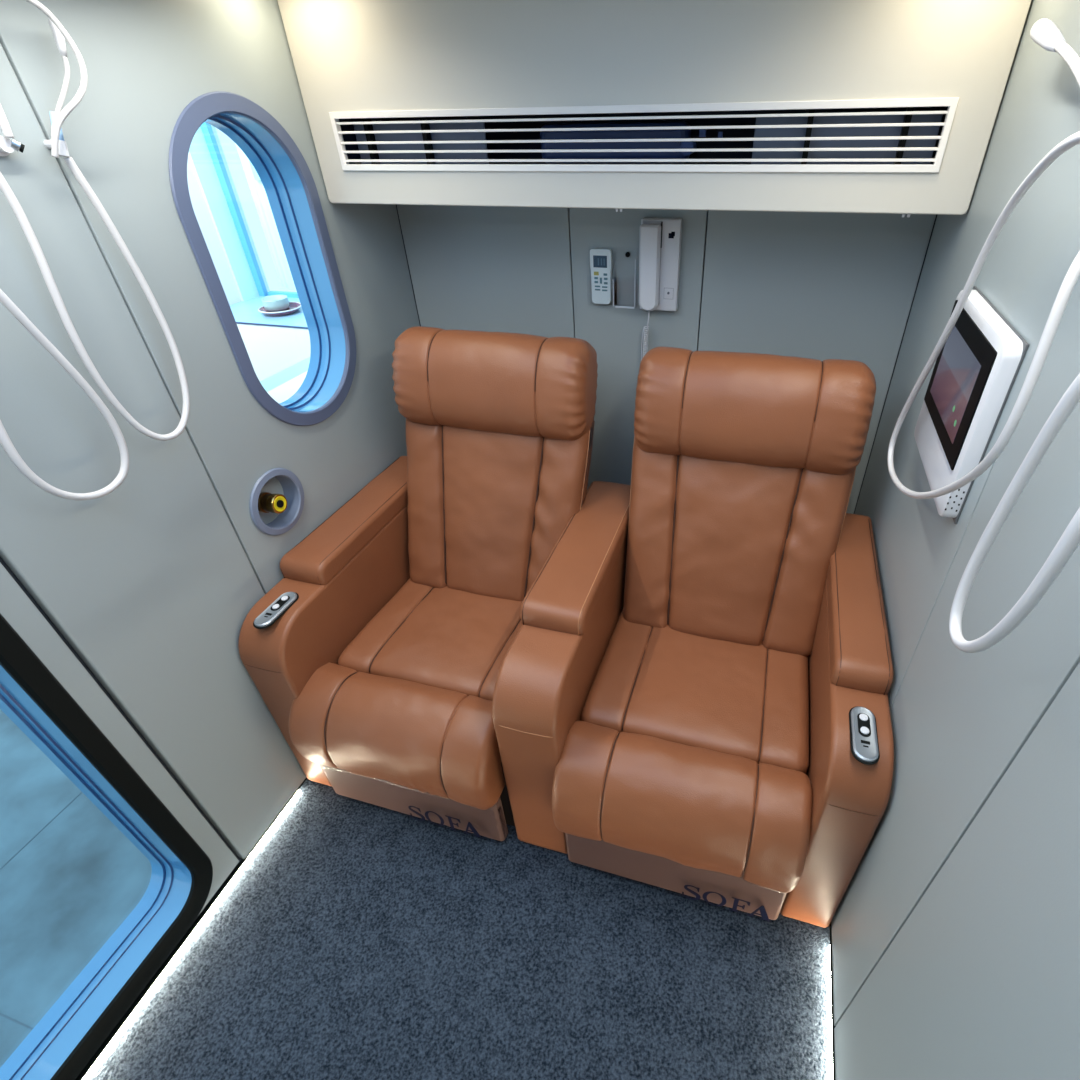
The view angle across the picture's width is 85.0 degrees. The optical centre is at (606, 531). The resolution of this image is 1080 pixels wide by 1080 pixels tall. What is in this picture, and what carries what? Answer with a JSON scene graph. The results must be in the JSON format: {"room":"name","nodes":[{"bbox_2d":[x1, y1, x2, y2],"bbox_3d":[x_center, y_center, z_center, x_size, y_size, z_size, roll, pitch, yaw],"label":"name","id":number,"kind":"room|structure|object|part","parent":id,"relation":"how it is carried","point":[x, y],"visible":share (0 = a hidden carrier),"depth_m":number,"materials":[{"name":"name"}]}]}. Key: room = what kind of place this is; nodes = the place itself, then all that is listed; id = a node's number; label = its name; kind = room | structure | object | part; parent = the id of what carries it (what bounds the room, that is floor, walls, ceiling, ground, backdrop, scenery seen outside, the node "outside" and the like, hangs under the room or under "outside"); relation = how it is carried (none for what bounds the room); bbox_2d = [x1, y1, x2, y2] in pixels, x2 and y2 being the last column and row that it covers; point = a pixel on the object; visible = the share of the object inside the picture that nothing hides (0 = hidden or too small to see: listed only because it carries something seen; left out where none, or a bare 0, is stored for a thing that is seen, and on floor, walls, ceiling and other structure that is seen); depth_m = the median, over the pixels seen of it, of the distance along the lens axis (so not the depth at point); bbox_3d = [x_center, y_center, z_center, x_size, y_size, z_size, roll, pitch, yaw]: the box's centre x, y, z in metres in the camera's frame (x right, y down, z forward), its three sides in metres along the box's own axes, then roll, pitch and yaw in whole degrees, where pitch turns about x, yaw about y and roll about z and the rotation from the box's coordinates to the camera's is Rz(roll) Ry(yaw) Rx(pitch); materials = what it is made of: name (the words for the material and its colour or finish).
{"room":"hyperbaric oxygen chamber","nodes":[
{"label":"hyperbaric oxygen chamber","id":0,"kind":"room"},
{"bbox_2d":[0,0,419,912],"bbox_3d":[-1.120,0.093,1.189,0.115,2.090,2.750,9,37,13],"label":"wall","id":1,"kind":"structure","parent":0,"point":[137,598],"depth_m":1.27,"materials":[{"name":"grey"}]},
{"bbox_2d":[0,135,24,155],"bbox_3d":[-0.988,-0.638,0.963,0.033,0.032,0.041,9,37,13],"label":"socket","id":2,"kind":"object","parent":1,"relation":"attached to","point":[7,146],"visible":1,"depth_m":0.96,"materials":[{"name":"white plastic"}]},
{"bbox_2d":[0,104,13,137],"bbox_3d":[-0.974,-0.702,0.915,0.013,0.144,0.017,9,37,13],"label":"hose","id":3,"kind":"object","parent":2,"relation":"attached to","point":[4,124],"visible":1,"depth_m":0.94,"materials":[{"name":"grey plastic"}]},
{"bbox_2d":[44,111,69,156],"bbox_3d":[-0.963,-0.691,1.018,0.040,0.066,0.034,9,37,13],"label":"connector","id":4,"kind":"object","parent":1,"relation":"attached to","point":[62,148],"visible":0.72,"depth_m":1.02,"materials":[{"name":"white plastic"}]},
{"bbox_2d":[26,0,87,157],"bbox_3d":[-0.915,-0.756,0.972,0.027,0.223,0.110,19,41,26],"label":"hose","id":5,"kind":"object","parent":4,"relation":"attached to","point":[76,100],"visible":1,"depth_m":0.99,"materials":[{"name":"grey plastic"}]},
{"bbox_2d":[48,18,69,137],"bbox_3d":[-0.943,-0.761,1.002,0.015,0.192,0.104,12,38,17],"label":"tube","id":6,"kind":"object","parent":4,"relation":"attached to","point":[59,38],"visible":0.8,"depth_m":1.00,"materials":[{"name":"grey plastic"}]},
{"bbox_2d":[0,289,128,500],"bbox_3d":[-0.994,-0.281,0.992,0.024,0.521,0.184,9,37,13],"label":"hose","id":7,"kind":"object","parent":1,"relation":"attached to","point":[5,441],"visible":1,"depth_m":1.05,"materials":[{"name":"grey plastic"}]},
{"bbox_2d":[0,157,189,440],"bbox_3d":[-0.954,-0.463,1.105,0.036,0.618,0.192,9,37,13],"label":"hose","id":8,"kind":"object","parent":1,"relation":"attached to","point":[7,191],"visible":1,"depth_m":1.11,"materials":[{"name":"grey plastic"}]},
{"bbox_2d":[0,614,212,1079],"bbox_3d":[-1.278,0.467,0.762,0.134,1.898,0.925,9,37,13],"label":"door","id":9,"kind":"structure","parent":1,"relation":"in","point":[63,1042],"depth_m":1.36,"materials":[{"name":"black rubber"}]},
{"bbox_3d":[-1.272,0.495,0.602,0.022,2.048,1.298,9,37,13],"label":"panel","id":10,"kind":"part","parent":1,"relation":"part of","materials":[{"name":"grey metal"}]},
{"bbox_3d":[-1.036,0.010,1.286,0.022,2.070,0.421,9,37,13],"label":"panel","id":11,"kind":"part","parent":1,"relation":"part of","materials":[{"name":"grey"}]},
{"bbox_2d":[75,862,238,1079],"bbox_3d":[-1.223,1.266,1.308,0.011,0.029,1.048,9,37,13],"label":"trim","id":12,"kind":"structure","parent":1,"relation":"attached to","point":[238,862],"depth_m":1.63,"materials":[{"name":"black rubber"}]},
{"bbox_2d":[76,777,306,1079],"bbox_3d":[-1.049,0.935,1.772,0.014,0.016,2.720,9,37,13],"label":"led strip","id":13,"kind":"object","parent":1,"relation":"attached to","point":[157,977],"visible":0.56,"depth_m":1.53,"materials":[{"name":"glowing white plastic"}]},
{"bbox_3d":[-0.840,-0.400,1.847,0.022,2.070,1.014,9,37,13],"label":"panel","id":14,"kind":"part","parent":1,"relation":"part of","materials":[{"name":"grey"}]},
{"bbox_2d":[169,91,355,425],"bbox_3d":[-0.917,-0.675,1.559,0.134,0.796,0.455,9,37,13],"label":"window","id":15,"kind":"structure","parent":1,"relation":"in","point":[287,180],"depth_m":1.60,"materials":[{"name":"blue"}]},
{"bbox_2d":[249,468,303,535],"bbox_3d":[-0.937,-0.087,1.646,0.074,0.192,0.192,9,37,13],"label":"port","id":16,"kind":"object","parent":1,"relation":"attached to","point":[276,504],"visible":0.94,"depth_m":1.66,"materials":[{"name":"blue paint"}]},
{"bbox_2d":[86,778,831,1079],"bbox_3d":[-0.252,1.068,1.597,1.674,0.022,2.750,9,37,13],"label":"floor","id":17,"kind":"structure","parent":0,"point":[359,940],"depth_m":1.49,"materials":[{"name":"blue carpet"}]},
{"bbox_2d":[238,326,893,927],"bbox_3d":[-0.093,0.191,1.708,1.635,1.249,0.999,9,37,13],"label":"recliner sofa","id":18,"kind":"object","parent":17,"relation":"on","point":[678,678],"visible":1,"depth_m":1.62,"materials":[{"name":"brown leather"}]},
{"bbox_3d":[-0.888,0.205,1.572,0.049,0.008,0.136,9,37,13],"label":"control plate","id":19,"kind":"part","parent":18,"relation":"part of","materials":[{"name":"grey metal"}]},
{"bbox_3d":[-0.888,0.209,1.575,0.055,0.004,0.143,9,37,13],"label":"control panel","id":20,"kind":"part","parent":18,"relation":"part of","materials":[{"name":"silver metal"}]},
{"bbox_3d":[-0.795,0.286,2.066,0.147,0.702,0.929,9,37,13],"label":"armrest","id":21,"kind":"part","parent":18,"relation":"part of","materials":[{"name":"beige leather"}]},
{"bbox_3d":[-0.582,0.790,1.759,0.587,0.215,0.042,9,37,13],"label":"kick panel","id":22,"kind":"part","parent":18,"relation":"part of","materials":[{"name":"brown leather"}]},
{"bbox_2d":[338,578,521,700],"bbox_3d":[-0.457,0.326,1.887,0.591,0.149,0.519,9,37,13],"label":"seat cushion","id":23,"kind":"object","parent":18,"relation":"on","point":[449,635],"depth_m":1.79,"materials":[{"name":"brown leather"}]},
{"bbox_3d":[-0.368,-0.079,1.952,0.624,0.613,0.361,9,37,13],"label":"backrest","id":24,"kind":"part","parent":18,"relation":"part of","materials":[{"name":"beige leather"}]},
{"bbox_3d":[-0.435,0.485,2.078,0.575,0.330,0.840,9,37,13],"label":"seat","id":25,"kind":"part","parent":18,"relation":"part of","materials":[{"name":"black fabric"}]},
{"bbox_3d":[-0.070,0.395,1.893,0.166,0.702,0.929,9,37,13],"label":"armrest","id":26,"kind":"part","parent":18,"relation":"part of","materials":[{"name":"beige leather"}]},
{"bbox_3d":[0.174,0.904,1.578,0.589,0.215,0.042,9,37,13],"label":"kick panel","id":27,"kind":"part","parent":18,"relation":"part of","materials":[{"name":"brown leather"}]},
{"bbox_2d":[581,609,808,773],"bbox_3d":[0.278,0.437,1.712,0.593,0.150,0.519,9,37,13],"label":"seat cushion","id":28,"kind":"object","parent":18,"relation":"on","point":[664,679],"depth_m":1.60,"materials":[{"name":"brown leather"}]},
{"bbox_3d":[0.369,0.032,1.775,0.624,0.613,0.363,9,37,13],"label":"backrest","id":29,"kind":"part","parent":18,"relation":"part of","materials":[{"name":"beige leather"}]},
{"bbox_3d":[0.647,0.503,1.722,0.126,0.702,0.929,9,37,13],"label":"armrest","id":30,"kind":"part","parent":18,"relation":"part of","materials":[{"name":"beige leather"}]},
{"bbox_3d":[0.542,0.426,1.232,0.055,0.004,0.143,9,37,13],"label":"control panel","id":31,"kind":"part","parent":18,"relation":"part of","materials":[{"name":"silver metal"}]},
{"bbox_3d":[0.542,0.422,1.229,0.049,0.008,0.136,9,37,13],"label":"control plate","id":32,"kind":"part","parent":18,"relation":"part of","materials":[{"name":"grey metal"}]},
{"bbox_2d":[396,205,937,513],"bbox_3d":[0.111,-0.576,2.079,1.850,2.090,0.060,9,37,13],"label":"wall","id":33,"kind":"structure","parent":0,"point":[821,286],"depth_m":1.86,"materials":[{"name":"grey"}]},
{"bbox_3d":[-0.397,-0.645,2.180,0.602,2.078,0.020,9,37,13],"label":"panel","id":34,"kind":"part","parent":33,"relation":"part of","materials":[{"name":"grey"}]},
{"bbox_2d":[613,252,635,308],"bbox_3d":[0.020,-0.815,1.875,0.165,0.176,0.033,9,37,13],"label":"remote holder","id":35,"kind":"object","parent":33,"relation":"attached to","point":[627,254],"visible":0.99,"depth_m":1.88,"materials":[{"name":"clear plastic"}]},
{"bbox_2d":[590,248,611,303],"bbox_3d":[-0.016,-0.822,1.882,0.071,0.164,0.021,9,37,13],"label":"remote control","id":36,"kind":"object","parent":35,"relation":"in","point":[600,258],"visible":1,"depth_m":1.87,"materials":[{"name":"white plastic"}]},
{"bbox_3d":[0.101,-0.570,2.061,0.426,2.078,0.020,9,37,13],"label":"panel","id":37,"kind":"part","parent":33,"relation":"part of","materials":[{"name":"grey"}]},
{"bbox_2d":[277,0,1031,214],"bbox_3d":[0.043,-1.111,1.460,1.642,0.495,0.333,9,37,13],"label":"air conditioner","id":38,"kind":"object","parent":33,"relation":"attached to","point":[348,55],"depth_m":1.31,"materials":[{"name":"grey paint"}]},
{"bbox_2d":[329,97,958,172],"bbox_3d":[0.031,-1.001,1.488,1.517,0.157,0.260,9,37,13],"label":"air vent","id":39,"kind":"object","parent":38,"relation":"in","point":[905,135],"visible":0.97,"depth_m":1.42,"materials":[{"name":"white painted metal"}]},
{"bbox_3d":[-0.496,-1.033,1.565,0.385,0.111,0.007,9,37,13],"label":"filter panel","id":40,"kind":"part","parent":39,"relation":"part of","materials":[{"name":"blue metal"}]},
{"bbox_3d":[0.531,-0.879,1.320,0.390,0.111,0.007,9,37,13],"label":"filter panel","id":41,"kind":"part","parent":39,"relation":"part of","materials":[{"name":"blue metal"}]},
{"bbox_2d":[639,218,681,359],"bbox_3d":[0.165,-0.707,1.883,0.121,0.532,0.066,9,37,13],"label":"wall phone","id":42,"kind":"object","parent":33,"relation":"attached to","point":[660,238],"visible":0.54,"depth_m":1.79,"materials":[{"name":"white plastic"}]},
{"bbox_3d":[0.130,-0.609,1.966,0.042,0.276,0.019,27,44,33],"label":"coiled cord","id":43,"kind":"part","parent":42,"relation":"part of","materials":[{"name":"white plastic"}]},
{"bbox_3d":[0.604,-0.494,1.941,0.610,2.078,0.020,9,37,13],"label":"panel","id":44,"kind":"part","parent":33,"relation":"part of","materials":[{"name":"grey"}]},
{"bbox_2d":[831,0,1079,1079],"bbox_3d":[0.555,0.340,0.798,0.060,2.090,2.770,9,37,13],"label":"wall","id":45,"kind":"structure","parent":0,"point":[956,928],"depth_m":0.89,"materials":[{"name":"grey"}]},
{"bbox_2d":[829,922,835,1079],"bbox_3d":[0.542,1.175,1.392,0.014,0.016,2.720,9,37,13],"label":"led strip","id":46,"kind":"object","parent":45,"relation":"attached to","point":[830,926],"visible":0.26,"depth_m":1.42,"materials":[{"name":"white plastic"}]},
{"bbox_2d":[829,945,832,1079],"bbox_3d":[0.380,1.512,0.930,0.010,0.014,1.530,9,37,13],"label":"diffuser","id":47,"kind":"object","parent":46,"relation":"attached to","point":[830,946],"depth_m":1.43,"materials":[{"name":"white plastic"}]},
{"bbox_3d":[0.586,0.223,0.941,0.020,2.070,0.408,9,37,13],"label":"panel","id":48,"kind":"part","parent":45,"relation":"part of","materials":[{"name":"grey metal"}]},
{"bbox_3d":[0.345,0.727,0.250,0.020,2.070,1.360,9,37,13],"label":"panel","id":49,"kind":"part","parent":45,"relation":"part of","materials":[{"name":"grey metal"}]},
{"bbox_3d":[0.774,-0.169,1.479,0.020,2.070,0.968,9,37,13],"label":"panel","id":50,"kind":"part","parent":45,"relation":"part of","materials":[{"name":"grey"}]},
{"bbox_2d":[914,286,1028,523],"bbox_3d":[0.673,-0.255,1.123,0.034,0.331,0.368,9,37,13],"label":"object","id":51,"kind":"object","parent":45,"relation":"attached to","point":[974,374],"visible":0.96,"depth_m":1.04,"materials":[{"name":"white plastic"}]},
{"bbox_2d":[887,131,1079,498],"bbox_3d":[0.590,-0.265,0.940,0.049,0.660,0.619,9,37,13],"label":"hose","id":52,"kind":"object","parent":45,"relation":"attached to","point":[1068,284],"visible":1,"depth_m":0.77,"materials":[{"name":"grey plastic"}]},
{"bbox_2d":[949,373,1079,652],"bbox_3d":[0.408,-0.026,0.519,0.053,0.430,0.150,9,37,13],"label":"hose","id":53,"kind":"object","parent":45,"relation":"attached to","point":[1069,541],"visible":1,"depth_m":0.54,"materials":[{"name":"grey plastic"}]},
{"bbox_2d":[1030,18,1079,86],"bbox_3d":[0.607,-0.590,0.767,0.028,0.162,0.432,8,37,13],"label":"hose","id":54,"kind":"object","parent":45,"relation":"attached to","point":[1045,33],"visible":1,"depth_m":0.82,"materials":[{"name":"grey plastic"}]},
{"label":"outside","id":55,"kind":"structure","parent":0,"visible":0},
{"bbox_2d":[0,709,151,1066],"bbox_3d":[-4.614,0.828,2.268,6.875,0.040,8.200,9,37,13],"label":"floor","id":56,"kind":"structure","parent":55,"point":[71,887],"depth_m":1.80,"materials":[{"name":"blue stone"}]},
{"bbox_2d":[0,792,81,1029],"bbox_3d":[-2.582,0.877,2.105,6.322,0.002,6.287,-22,41,-27],"label":"grout line","id":57,"kind":"object","parent":56,"relation":"attached to","point":[1,1014],"depth_m":1.86,"materials":[{"name":"blue tile"}]},
{"bbox_2d":[260,357,309,402],"bbox_3d":[-1.357,-0.115,2.643,0.610,0.935,1.430,9,37,13],"label":"storage bench","id":58,"kind":"object","parent":56,"relation":"on","point":[284,384],"visible":0.02,"depth_m":2.65,"materials":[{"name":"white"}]},
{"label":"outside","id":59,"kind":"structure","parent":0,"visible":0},
{"bbox_2d":[187,125,310,380],"bbox_3d":[-3.692,-2.067,3.381,7.300,3.320,0.584,9,37,13],"label":"wall","id":60,"kind":"structure","parent":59,"point":[273,345],"depth_m":3.18,"materials":[{"name":"white"}]},
{"bbox_2d":[200,122,298,297],"bbox_3d":[-1.116,-2.241,2.672,2.065,2.300,0.097,9,37,13],"label":"window","id":61,"kind":"structure","parent":60,"relation":"in","point":[259,195],"depth_m":3.32,"materials":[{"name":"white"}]},
{"bbox_3d":[-1.864,-1.835,3.244,0.110,0.800,0.006,9,37,13],"label":"panel","id":62,"kind":"part","parent":61,"relation":"part of","materials":[{"name":"white"}]},
{"bbox_2d":[235,143,295,288],"bbox_3d":[-1.657,-2.316,2.853,0.708,2.170,0.024,9,37,13],"label":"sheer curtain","id":63,"kind":"object","parent":61,"relation":"hanging from","point":[259,195],"depth_m":3.35,"materials":[{"name":"white fabric"}]},
{"bbox_3d":[-3.684,-1.542,3.748,7.300,0.002,0.545,9,37,13],"label":"window sill","id":64,"kind":"part","parent":60,"relation":"part of","materials":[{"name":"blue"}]},
{"bbox_2d":[258,301,300,316],"bbox_3d":[-1.797,-1.230,3.231,0.223,0.029,0.223,9,37,13],"label":"dish","id":65,"kind":"object","parent":60,"relation":"on","point":[294,307],"visible":0.7,"depth_m":3.19,"materials":[{"name":"white ceramic"}]},
{"bbox_2d":[261,295,289,311],"bbox_3d":[-1.823,-1.261,3.230,0.136,0.062,0.136,9,37,13],"label":"cup","id":66,"kind":"object","parent":65,"relation":"in","point":[273,303],"visible":1,"depth_m":3.20,"materials":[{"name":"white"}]}
]}

